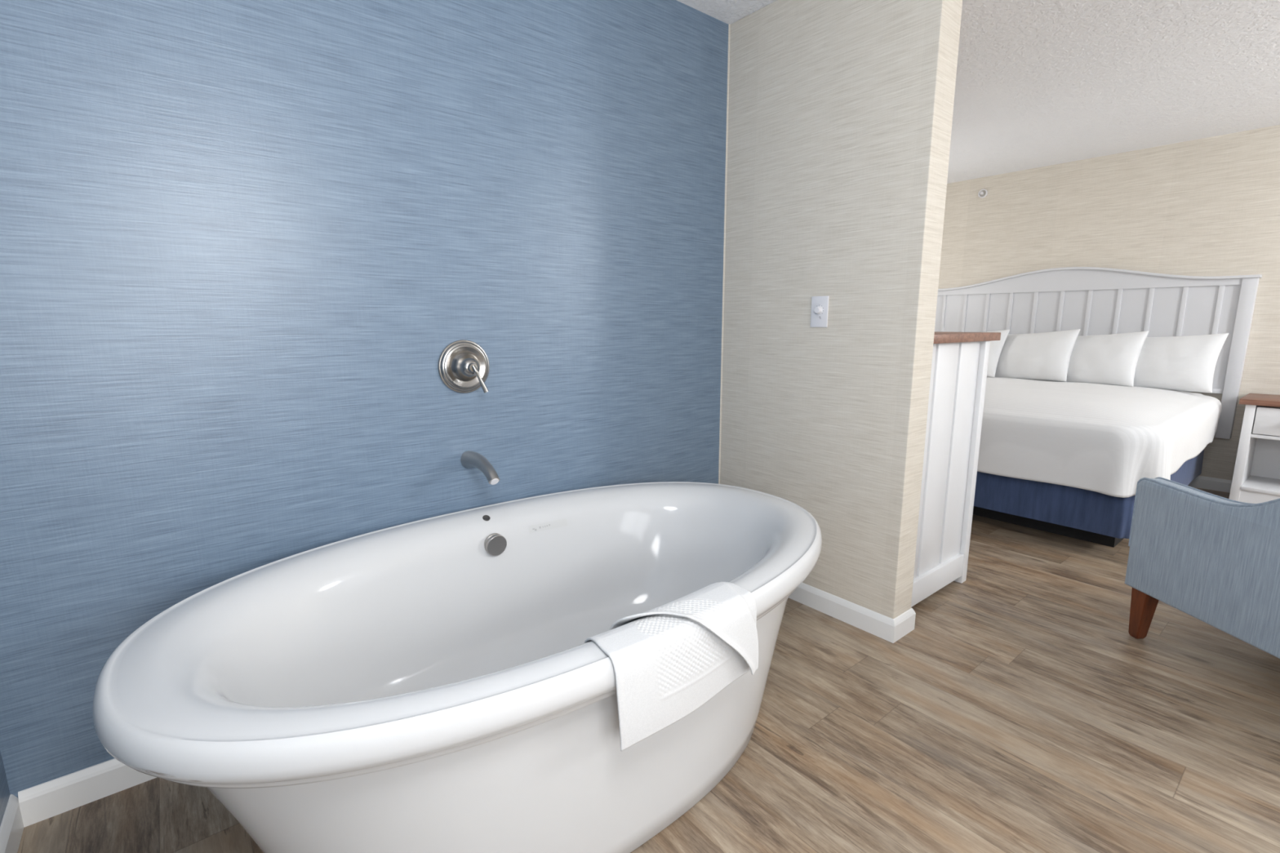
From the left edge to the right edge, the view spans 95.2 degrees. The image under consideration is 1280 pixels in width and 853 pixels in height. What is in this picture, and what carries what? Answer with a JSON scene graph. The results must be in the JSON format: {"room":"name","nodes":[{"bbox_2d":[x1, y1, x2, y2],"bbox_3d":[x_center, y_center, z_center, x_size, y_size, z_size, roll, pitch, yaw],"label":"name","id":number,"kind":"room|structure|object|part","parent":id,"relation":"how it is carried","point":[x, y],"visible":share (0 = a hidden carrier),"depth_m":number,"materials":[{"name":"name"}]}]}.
{"room":"hotel room","nodes":[
{"label":"hotel room","id":0,"kind":"room"},
{"bbox_2d":[0,749,9,826],"bbox_3d":[-0.161,0.066,-0.524,0.120,2.440,4.400,-8,13,-38],"label":"wall","id":1,"kind":"structure","parent":0,"point":[4,788],"depth_m":1.36,"materials":[{"name":"blue paper"}]},
{"bbox_2d":[0,794,23,852],"bbox_3d":[-0.107,1.216,-0.277,0.013,0.089,4.400,-8,13,-38],"label":"baseboard","id":2,"kind":"structure","parent":1,"relation":"attached to","point":[11,828],"depth_m":1.34,"materials":[{"name":"white paint"}]},
{"bbox_2d":[0,0,728,797],"bbox_3d":[-0.644,-0.374,1.957,2.549,2.440,0.120,-8,13,-38],"label":"wall","id":3,"kind":"structure","parent":0,"point":[243,244],"depth_m":1.64,"materials":[{"name":"blue paper"}]},
{"bbox_2d":[17,758,156,827],"bbox_3d":[-0.553,0.785,2.149,2.403,0.089,0.013,-8,13,-38],"label":"baseboard","id":4,"kind":"structure","parent":3,"relation":"attached to","point":[37,803],"depth_m":1.46,"materials":[{"name":"white paint"}]},
{"bbox_2d":[437,339,489,393],"bbox_3d":[-0.559,-0.194,1.919,0.177,0.177,0.093,-8,13,-38],"label":"shower valve","id":5,"kind":"object","parent":3,"relation":"attached to","point":[463,366],"visible":1,"depth_m":1.92,"materials":[{"name":"silver metal"}]},
{"bbox_3d":[-0.523,-0.155,1.910,0.053,0.093,0.018,-4,11,-21],"label":"lever","id":6,"kind":"part","parent":5,"relation":"part of","materials":[{"name":"silver metal"}]},
{"bbox_2d":[460,450,499,484],"bbox_3d":[-0.526,0.133,1.930,0.052,0.081,0.220,-8,13,-38],"label":"tub spout","id":7,"kind":"object","parent":3,"relation":"attached to","point":[468,459],"visible":1,"depth_m":1.90,"materials":[{"name":"silver metal"}]},
{"bbox_2d":[17,486,1279,852],"bbox_3d":[1.740,0.831,2.292,6.395,0.060,6.340,-8,13,-38],"label":"floor","id":8,"kind":"structure","parent":0,"point":[1020,711],"depth_m":1.69,"materials":[{"name":"wood"}]},
{"bbox_2d":[92,481,822,852],"bbox_3d":[-0.244,0.628,1.663,1.871,0.568,1.064,-8,13,-38],"label":"bathtub","id":9,"kind":"object","parent":8,"relation":"on","point":[434,684],"visible":0.88,"depth_m":1.33,"materials":[{"name":"white ceramic"}]},
{"bbox_2d":[482,515,490,520],"bbox_3d":[-0.512,0.306,1.947,0.025,0.018,0.024,-8,13,-38],"label":"overflow hole","id":10,"kind":"object","parent":9,"relation":"attached to","point":[485,517],"depth_m":1.95,"materials":[{"name":"grey metal"}]},
{"bbox_3d":[-0.475,0.387,1.919,0.070,0.071,0.033,-8,13,-38],"label":"overflow knob","id":11,"kind":"part","parent":9,"relation":"part of","materials":[{"name":"silver metal"}]},
{"bbox_2d":[584,582,758,751],"bbox_3d":[0.069,0.493,1.293,0.417,0.217,0.204,-8,13,-38],"label":"towel","id":12,"kind":"object","parent":9,"relation":"on","point":[669,660],"visible":0.99,"depth_m":1.22,"materials":[{"name":"white fabric"}]},
{"bbox_2d":[911,331,1000,607],"bbox_3d":[0.863,0.093,3.008,0.706,1.147,1.444,-8,13,-38],"label":"base cabinet","id":13,"kind":"object","parent":8,"relation":"on","point":[960,360],"visible":0.27,"depth_m":2.49,"materials":[{"name":"white paint"}]},
{"bbox_3d":[1.270,0.666,2.541,0.534,0.105,0.034,-8,13,-38],"label":"rail","id":14,"kind":"part","parent":13,"relation":"part of","materials":[{"name":"white paint"}]},
{"bbox_3d":[1.261,0.156,2.459,0.534,1.012,0.022,-8,13,-38],"label":"panel","id":15,"kind":"part","parent":13,"relation":"part of","materials":[{"name":"white paint"}]},
{"bbox_3d":[1.492,0.174,2.644,0.048,1.112,0.048,-8,13,-38],"label":"post","id":16,"kind":"part","parent":13,"relation":"part of","materials":[{"name":"white paint"}]},
{"bbox_2d":[973,392,1204,547],"bbox_3d":[2.602,0.095,4.267,2.058,0.695,1.985,-8,13,-38],"label":"bed","id":17,"kind":"object","parent":8,"relation":"on","point":[1086,515],"visible":0.11,"depth_m":3.20,"materials":[{"name":"blue fabric"}]},
{"bbox_2d":[977,377,1222,497],"bbox_3d":[2.550,-0.095,4.183,2.070,0.416,2.171,-8,13,-38],"label":"duvet","id":18,"kind":"object","parent":17,"relation":"on","point":[1098,437],"visible":0.53,"depth_m":3.13,"materials":[{"name":"white fabric"}]},
{"bbox_2d":[985,329,1009,377],"bbox_3d":[2.802,-0.622,5.024,0.238,0.423,0.647,-5,11,-27],"label":"pillow","id":19,"kind":"object","parent":18,"relation":"on","point":[996,346],"visible":0.24,"depth_m":4.76,"materials":[{"name":"white fabric"}]},
{"bbox_2d":[995,328,1079,382],"bbox_3d":[3.110,-0.558,4.661,0.234,0.439,0.650,-6,12,-29],"label":"pillow","id":20,"kind":"object","parent":18,"relation":"on","point":[1045,356],"visible":0.76,"depth_m":4.54,"materials":[{"name":"white fabric"}]},
{"bbox_2d":[1045,330,1149,386],"bbox_3d":[3.359,-0.497,4.362,0.234,0.432,0.660,-5,11,-25],"label":"pillow","id":21,"kind":"object","parent":18,"relation":"on","point":[1112,359],"visible":0.69,"depth_m":4.21,"materials":[{"name":"white fabric"}]},
{"bbox_2d":[1133,333,1228,392],"bbox_3d":[3.618,-0.441,4.068,0.240,0.420,0.650,-6,11,-28],"label":"pillow","id":22,"kind":"object","parent":18,"relation":"on","point":[1188,362],"visible":0.68,"depth_m":3.92,"materials":[{"name":"white fabric"}]},
{"bbox_2d":[1124,476,1279,658],"bbox_3d":[2.256,0.438,1.853,0.720,0.865,0.816,-1,10,-5],"label":"armchair","id":23,"kind":"object","parent":8,"relation":"on","point":[1214,559],"visible":1,"depth_m":1.95,"materials":[{"name":"blue fabric"}]},
{"bbox_3d":[1.907,0.709,2.218,0.062,0.205,0.062,-1,10,-5],"label":"leg","id":24,"kind":"part","parent":23,"relation":"part of","materials":[{"name":"brown wood"}]},
{"bbox_2d":[1228,393,1279,503],"bbox_3d":[4.180,0.191,3.667,0.483,0.710,0.637,-8,13,-38],"label":"nightstand","id":25,"kind":"object","parent":8,"relation":"on","point":[1256,472],"visible":0.89,"depth_m":3.74,"materials":[{"name":"white paint"}]},
{"bbox_3d":[4.021,0.171,3.880,0.453,0.676,0.046,-8,13,-38],"label":"panel","id":26,"kind":"part","parent":25,"relation":"part of","materials":[{"name":"white paint"}]},
{"bbox_2d":[1240,475,1279,495],"bbox_3d":[4.183,0.403,3.706,0.445,0.022,0.485,-8,13,-38],"label":"shelf","id":27,"kind":"object","parent":25,"relation":"attached to","point":[1255,485],"depth_m":3.78,"materials":[{"name":"white paint"}]},
{"bbox_3d":[4.359,0.160,3.809,0.014,0.620,0.485,-8,13,-38],"label":"panel","id":28,"kind":"part","parent":25,"relation":"part of","materials":[{"name":"white paint"}]},
{"bbox_3d":[4.181,0.068,3.646,0.431,0.020,0.485,-8,13,-38],"label":"rail","id":29,"kind":"part","parent":25,"relation":"part of","materials":[{"name":"white paint"}]},
{"bbox_3d":[4.178,-0.030,3.626,0.420,0.169,0.475,-8,13,-38],"label":"drawer","id":30,"kind":"part","parent":25,"relation":"part of","materials":[{"name":"white paint"}]},
{"bbox_2d":[720,0,962,618],"bbox_3d":[0.186,-0.570,3.048,0.138,2.440,2.606,-8,13,-38],"label":"wall partition","id":31,"kind":"structure","parent":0,"point":[840,112],"depth_m":2.23,"materials":[{"name":"beige paper"}]},
{"bbox_2d":[718,24,730,484],"bbox_3d":[0.382,-0.557,2.690,0.005,2.340,0.005,-8,13,-38],"label":"trim","id":32,"kind":"structure","parent":31,"relation":"attached to","point":[729,25],"depth_m":2.65,"materials":[{"name":"beige paper"}]},
{"bbox_2d":[810,295,829,327],"bbox_3d":[0.700,-0.451,2.296,0.024,0.121,0.077,-8,13,-38],"label":"wall switch","id":33,"kind":"object","parent":31,"relation":"attached to","point":[820,304],"visible":1,"depth_m":2.29,"materials":[{"name":"white plastic"}]},
{"bbox_2d":[788,582,915,643],"bbox_3d":[0.729,0.703,2.599,0.164,0.089,0.920,-8,13,-38],"label":"baseboard","id":34,"kind":"structure","parent":31,"relation":"attached to","point":[891,630],"depth_m":2.32,"materials":[{"name":"white paint"}]},
{"bbox_2d":[676,0,1279,183],"bbox_3d":[1.735,-1.630,1.854,6.395,0.060,6.340,-8,13,-38],"label":"ceiling","id":35,"kind":"structure","parent":0,"point":[1039,83],"depth_m":2.99,"materials":[{"name":"white paint"}]},
{"bbox_2d":[937,124,1279,479],"bbox_3d":[4.134,-0.759,4.066,0.120,2.440,6.220,-8,13,-38],"label":"wall","id":36,"kind":"structure","parent":0,"point":[1209,206],"depth_m":4.29,"materials":[{"name":"beige paper"}]},
{"bbox_2d":[977,188,987,198],"bbox_3d":[3.002,-2.045,5.129,0.030,0.074,0.074,-8,13,-38],"label":"sprinkler","id":37,"kind":"object","parent":36,"relation":"attached to","point":[983,193],"visible":1,"depth_m":5.13,"materials":[{"name":"white plastic"}]},
{"bbox_2d":[934,266,1262,439],"bbox_3d":[3.426,-0.670,4.812,0.071,1.237,2.216,-8,13,-38],"label":"headboard","id":38,"kind":"object","parent":36,"relation":"attached to","point":[1093,300],"visible":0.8,"depth_m":4.46,"materials":[{"name":"grey paint"}]},
{"bbox_3d":[3.438,-0.747,4.808,0.023,0.720,2.044,-8,13,-38],"label":"panel","id":39,"kind":"part","parent":38,"relation":"part of","materials":[{"name":"grey paint"}]},
{"bbox_3d":[3.431,-1.180,4.726,0.037,0.167,2.044,-8,13,-38],"label":"rail","id":40,"kind":"part","parent":38,"relation":"part of","materials":[{"name":"grey paint"}]},
{"bbox_3d":[3.425,-1.208,4.716,0.071,0.143,2.216,-8,13,-38],"label":"crest moulding","id":41,"kind":"part","parent":38,"relation":"part of","materials":[{"name":"grey paint"}]},
{"bbox_3d":[3.433,-0.383,4.868,0.035,0.033,2.044,-8,13,-38],"label":"rail","id":42,"kind":"part","parent":38,"relation":"part of","materials":[{"name":"grey paint"}]},
{"bbox_3d":[4.100,-0.462,4.018,0.057,1.103,0.076,-8,13,-38],"label":"post","id":43,"kind":"part","parent":38,"relation":"part of","materials":[{"name":"grey paint"}]},
{"bbox_2d":[1188,475,1231,493],"bbox_3d":[4.123,0.414,4.184,0.013,0.089,6.100,-8,13,-38],"label":"baseboard","id":44,"kind":"structure","parent":36,"relation":"attached to","point":[1200,482],"depth_m":4.20,"materials":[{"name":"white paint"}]}
]}

